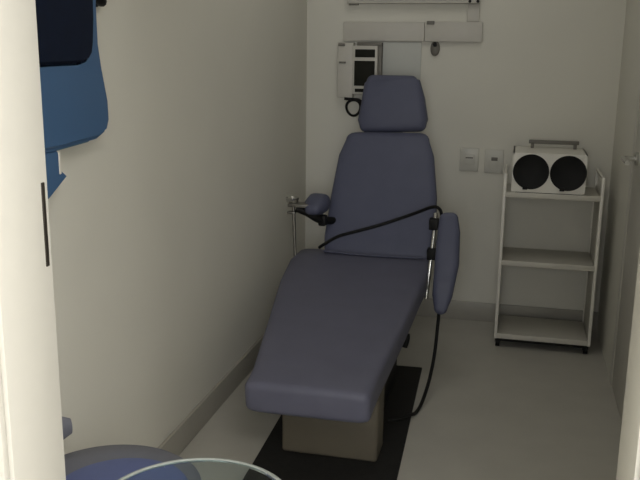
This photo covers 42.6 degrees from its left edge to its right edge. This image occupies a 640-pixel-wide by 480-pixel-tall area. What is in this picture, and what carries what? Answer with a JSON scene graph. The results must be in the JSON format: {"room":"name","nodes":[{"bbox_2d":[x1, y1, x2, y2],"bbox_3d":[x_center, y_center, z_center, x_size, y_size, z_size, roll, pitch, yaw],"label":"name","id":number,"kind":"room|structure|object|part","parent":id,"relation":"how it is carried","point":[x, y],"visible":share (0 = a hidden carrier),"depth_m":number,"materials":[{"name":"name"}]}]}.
{"room":"examination room","nodes":[
{"label":"examination room","id":0,"kind":"room"},
{"bbox_2d":[48,0,306,454],"bbox_3d":[-0.513,-0.528,2.924,0.100,2.600,3.330,4,13,13],"label":"wall","id":1,"kind":"structure","parent":0,"point":[171,230],"depth_m":2.85,"materials":[{"name":"paint"}]},
{"bbox_2d":[35,0,108,198],"bbox_3d":[-0.639,-0.465,1.963,0.094,0.712,0.432,4,13,13],"label":"wall dispenser","id":2,"kind":"object","parent":1,"relation":"attached to","point":[73,92],"visible":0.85,"depth_m":1.97,"materials":[{"name":"blue plastic"}]},
{"bbox_2d":[96,0,106,6],"bbox_3d":[-0.600,-0.659,2.181,0.050,0.072,0.116,4,13,13],"label":"wall bracket","id":3,"kind":"object","parent":1,"relation":"attached to","point":[101,3],"visible":0.7,"depth_m":2.19,"materials":[{"name":"black plastic"}]},
{"bbox_2d":[158,332,264,455],"bbox_3d":[-0.472,0.691,3.192,0.014,0.105,3.330,4,13,13],"label":"baseboard","id":4,"kind":"structure","parent":1,"relation":"attached to","point":[183,434],"depth_m":3.29,"materials":[{"name":"paint"}]},
{"bbox_2d":[179,316,621,479],"bbox_3d":[0.338,1.134,1.774,3.200,0.100,6.030,4,13,13],"label":"floor","id":5,"kind":"structure","parent":0,"point":[508,410],"depth_m":3.35,"materials":[{"name":"tile"}]},
{"bbox_2d":[62,417,182,479],"bbox_3d":[-0.516,0.740,1.969,0.475,0.559,0.452,4,13,13],"label":"chair","id":6,"kind":"object","parent":5,"relation":"on","point":[108,462],"visible":0.37,"depth_m":2.04,"materials":[{"name":"plastic"}]},
{"bbox_3d":[-0.706,0.505,1.976,0.072,0.110,0.303,5,14,16],"label":"backrest","id":7,"kind":"part","parent":6,"relation":"part of","materials":[{"name":"plastic"}]},
{"bbox_3d":[-0.461,0.578,1.881,0.320,0.016,0.320,4,13,13],"label":"seat","id":8,"kind":"part","parent":6,"relation":"part of","materials":[{"name":"blue fabric"}]},
{"bbox_3d":[-0.503,0.610,1.936,0.452,0.079,0.452,4,13,13],"label":"seat","id":9,"kind":"part","parent":6,"relation":"part of","materials":[{"name":"plastic"}]},
{"bbox_2d":[118,458,280,479],"bbox_3d":[-0.247,0.801,1.642,0.395,0.594,0.395,4,13,13],"label":"glass table","id":10,"kind":"object","parent":5,"relation":"on","point":[189,468],"visible":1,"depth_m":1.71,"materials":[{"name":"clear glass"}]},
{"bbox_2d":[252,365,421,479],"bbox_3d":[0.100,0.722,3.295,0.516,0.012,1.240,3,13,11],"label":"floor mat","id":11,"kind":"object","parent":5,"relation":"on","point":[286,465],"visible":0.44,"depth_m":2.97,"materials":[{"name":"black rubber"}]},
{"bbox_2d":[245,75,459,461],"bbox_3d":[0.152,0.005,3.433,0.828,1.322,1.724,4,13,13],"label":"chair","id":12,"kind":"object","parent":11,"relation":"on","point":[343,313],"visible":1,"depth_m":3.53,"materials":[{"name":"blue leather"}]},
{"bbox_2d":[286,196,298,202],"bbox_3d":[-0.130,-0.188,3.856,0.064,0.024,0.064,4,13,13],"label":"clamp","id":13,"kind":"object","parent":12,"relation":"on","point":[290,199],"depth_m":3.84,"materials":[{"name":"silver metal"}]},
{"bbox_3d":[-0.095,-0.004,3.884,0.085,0.333,0.026,4,13,13],"label":"holder rod","id":14,"kind":"part","parent":12,"relation":"part of","materials":[{"name":"metal"}]},
{"bbox_3d":[-0.014,-0.170,3.885,0.112,0.094,0.191,4,13,13],"label":"armrest","id":15,"kind":"part","parent":12,"relation":"part of","materials":[{"name":"blue leather"}]},
{"bbox_3d":[0.060,0.324,3.324,0.655,0.263,1.335,4,13,13],"label":"seat","id":16,"kind":"part","parent":12,"relation":"part of","materials":[{"name":"leather"}]},
{"bbox_2d":[318,205,442,421],"bbox_3d":[0.205,0.272,3.546,0.611,0.776,0.714,4,13,13],"label":"cable","id":17,"kind":"object","parent":12,"relation":"on","point":[417,410],"visible":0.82,"depth_m":3.60,"materials":[{"name":"black plastic"}]},
{"bbox_3d":[0.313,-0.210,3.970,0.535,0.595,0.363,4,13,13],"label":"backrest","id":18,"kind":"part","parent":12,"relation":"part of","materials":[{"name":"blue leather"}]},
{"bbox_3d":[0.562,0.103,3.632,0.108,0.431,0.186,4,13,13],"label":"armrest","id":19,"kind":"part","parent":12,"relation":"part of","materials":[{"name":"blue leather"}]},
{"bbox_2d":[494,164,605,353],"bbox_3d":[1.149,0.086,4.164,0.466,0.884,0.355,4,13,13],"label":"trolley","id":20,"kind":"object","parent":5,"relation":"on","point":[566,333],"visible":1,"depth_m":4.11,"materials":[{"name":"metal"}]},
{"bbox_3d":[0.891,0.086,4.049,0.016,0.840,0.016,4,13,13],"label":"post","id":21,"kind":"part","parent":20,"relation":"part of","materials":[{"name":"white metal"}]},
{"bbox_3d":[0.970,0.013,4.370,0.016,0.840,0.016,4,13,13],"label":"post","id":22,"kind":"part","parent":20,"relation":"part of","materials":[{"name":"white metal"}]},
{"bbox_2d":[496,315,587,345],"bbox_3d":[1.144,0.459,4.246,0.442,0.026,0.347,4,13,13],"label":"shelf","id":23,"kind":"object","parent":20,"relation":"attached to","point":[543,331],"depth_m":4.20,"materials":[{"name":"metal"}]},
{"bbox_3d":[1.144,0.477,4.253,0.454,0.016,0.345,4,13,13],"label":"frame","id":24,"kind":"part","parent":20,"relation":"part of","materials":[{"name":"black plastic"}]},
{"bbox_2d":[501,247,594,271],"bbox_3d":[1.148,0.088,4.161,0.442,0.026,0.347,4,13,13],"label":"shelf","id":25,"kind":"object","parent":20,"relation":"attached to","point":[511,256],"depth_m":4.12,"materials":[{"name":"metal"}]},
{"bbox_2d":[511,140,587,194],"bbox_3d":[1.135,-0.365,4.072,0.346,0.238,0.312,4,13,13],"label":"radio","id":26,"kind":"object","parent":20,"relation":"on","point":[544,170],"visible":1,"depth_m":3.94,"materials":[{"name":"white plastic"}]},
{"bbox_3d":[1.179,-0.481,4.136,0.244,0.041,0.024,4,13,13],"label":"carry handle","id":27,"kind":"part","parent":26,"relation":"part of","materials":[{"name":"grey plastic"}]},
{"bbox_2d":[505,184,600,201],"bbox_3d":[1.152,-0.244,4.084,0.442,0.026,0.347,4,13,13],"label":"shelf","id":28,"kind":"object","parent":20,"relation":"attached to","point":[591,194],"depth_m":3.94,"materials":[{"name":"metal"}]},
{"bbox_3d":[1.408,0.042,4.269,0.016,0.840,0.016,4,13,13],"label":"post","id":29,"kind":"part","parent":20,"relation":"part of","materials":[{"name":"white metal"}]},
{"bbox_3d":[1.367,0.117,4.117,0.004,0.750,0.323,4,13,13],"label":"panel","id":30,"kind":"part","parent":20,"relation":"part of","materials":[{"name":"metal"}]},
{"bbox_3d":[1.328,0.115,3.947,0.016,0.840,0.016,4,13,13],"label":"post","id":31,"kind":"part","parent":20,"relation":"part of","materials":[{"name":"white metal"}]},
{"bbox_3d":[1.373,-0.321,4.016,0.012,0.014,0.327,4,13,13],"label":"rail","id":32,"kind":"part","parent":20,"relation":"part of","materials":[{"name":"white metal"}]},
{"bbox_2d":[305,0,626,311],"bbox_3d":[0.727,-0.843,4.355,1.823,2.600,0.100,4,13,13],"label":"wall","id":33,"kind":"structure","parent":0,"point":[539,69],"depth_m":4.32,"materials":[{"name":"paint"}]},
{"bbox_2d":[337,42,382,116],"bbox_3d":[0.212,-0.856,4.387,0.237,0.392,0.073,4,13,13],"label":"controller","id":34,"kind":"object","parent":33,"relation":"attached to","point":[359,62],"visible":0.87,"depth_m":4.35,"materials":[{"name":"grey plastic"}]},
{"bbox_3d":[0.203,-0.906,4.380,0.217,0.288,0.069,4,13,13],"label":"casing","id":35,"kind":"part","parent":34,"relation":"part of","materials":[{"name":"white plastic"}]},
{"bbox_3d":[0.265,-1.035,4.333,0.132,0.018,0.053,4,13,13],"label":"rail","id":36,"kind":"part","parent":34,"relation":"part of","materials":[{"name":"grey plastic"}]},
{"bbox_3d":[0.318,-0.905,4.353,0.021,0.262,0.047,4,13,13],"label":"rail","id":37,"kind":"part","parent":34,"relation":"part of","materials":[{"name":"grey plastic"}]},
{"bbox_2d":[382,42,421,79],"bbox_3d":[0.431,-0.947,4.346,0.208,0.199,0.010,4,13,13],"label":"board","id":38,"kind":"object","parent":33,"relation":"attached to","point":[399,58],"visible":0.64,"depth_m":4.34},
{"bbox_2d":[343,4,482,41],"bbox_3d":[0.480,-1.133,4.279,0.729,0.188,0.034,4,13,13],"label":"duct","id":39,"kind":"object","parent":33,"relation":"attached to","point":[471,30],"visible":1,"depth_m":4.27,"materials":[{"name":"plastic"}]},
{"bbox_2d":[347,0,479,4],"bbox_3d":[0.481,-1.369,4.210,0.687,0.316,0.061,4,13,13],"label":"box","id":40,"kind":"object","parent":33,"relation":"attached to","point":[350,2],"visible":1,"depth_m":4.22,"materials":[{"name":"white plastic"}]},
{"bbox_2d":[430,42,439,55],"bbox_3d":[0.599,-0.999,4.273,0.050,0.080,0.046,4,13,13],"label":"wall hook","id":41,"kind":"object","parent":33,"relation":"attached to","point":[435,47],"visible":1,"depth_m":4.28,"materials":[{"name":"grey plastic"}]},
{"bbox_2d":[459,148,478,170],"bbox_3d":[0.795,-0.429,4.372,0.099,0.123,0.014,4,13,13],"label":"wall plate","id":42,"kind":"object","parent":33,"relation":"attached to","point":[469,157],"visible":1,"depth_m":4.37,"materials":[{"name":"grey plastic"}]},
{"bbox_2d":[484,149,503,172],"bbox_3d":[0.921,-0.417,4.341,0.098,0.123,0.018,4,13,13],"label":"wall plate","id":43,"kind":"object","parent":33,"relation":"attached to","point":[493,163],"visible":1,"depth_m":4.34,"materials":[{"name":"grey plastic"}]},
{"bbox_2d":[416,298,597,330],"bbox_3d":[0.706,0.385,4.580,1.609,0.105,0.014,4,13,13],"label":"baseboard","id":44,"kind":"structure","parent":33,"relation":"attached to","point":[465,310],"depth_m":4.52,"materials":[{"name":"paint"}]},
{"bbox_2d":[597,0,639,386],"bbox_3d":[1.162,-0.418,2.534,0.100,2.600,3.330,4,13,13],"label":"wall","id":45,"kind":"structure","parent":0,"point":[630,61],"depth_m":3.85,"materials":[{"name":"paint"}]},
{"bbox_2d":[610,76,639,385],"bbox_3d":[1.216,-0.300,3.028,0.002,2.150,0.940,4,13,13],"label":"trim","id":46,"kind":"structure","parent":45,"relation":"attached to","point":[638,97],"depth_m":3.53,"materials":[{"name":"paint"}]},
{"bbox_2d":[612,105,639,420],"bbox_3d":[1.204,-0.279,3.036,0.110,2.093,0.838,4,13,13],"label":"door","id":47,"kind":"structure","parent":45,"relation":"in","point":[632,248],"depth_m":3.36,"materials":[{"name":"paint"}]},
{"bbox_3d":[1.243,-0.317,3.272,0.075,0.053,0.182,4,13,13],"label":"handle","id":48,"kind":"part","parent":47,"relation":"part of","materials":[{"name":"silver metal"}]},
{"bbox_3d":[0.241,-0.078,1.015,3.000,2.600,0.130,4,13,13],"label":"wall","id":49,"kind":"structure","parent":0,"visible":0},
{"bbox_2d":[0,363,9,479],"bbox_3d":[-0.035,0.127,1.049,1.023,2.180,0.014,4,13,13],"label":"trim","id":50,"kind":"structure","parent":49,"relation":"attached to","point":[4,464],"depth_m":1.19,"materials":[{"name":"paint"}]},
{"bbox_2d":[0,0,639,479],"bbox_3d":[-0.018,0.135,1.127,0.911,2.129,0.137,4,13,13],"label":"trim","id":51,"kind":"structure","parent":49,"relation":"attached to","point":[28,334],"depth_m":1.19,"materials":[{"name":"paint"}]},
{"bbox_3d":[-0.418,-0.023,1.247,0.002,0.130,0.008,4,13,13],"label":"strike plate","id":52,"kind":"part","parent":51,"relation":"part of","materials":[{"name":"brown metal"}]}
]}

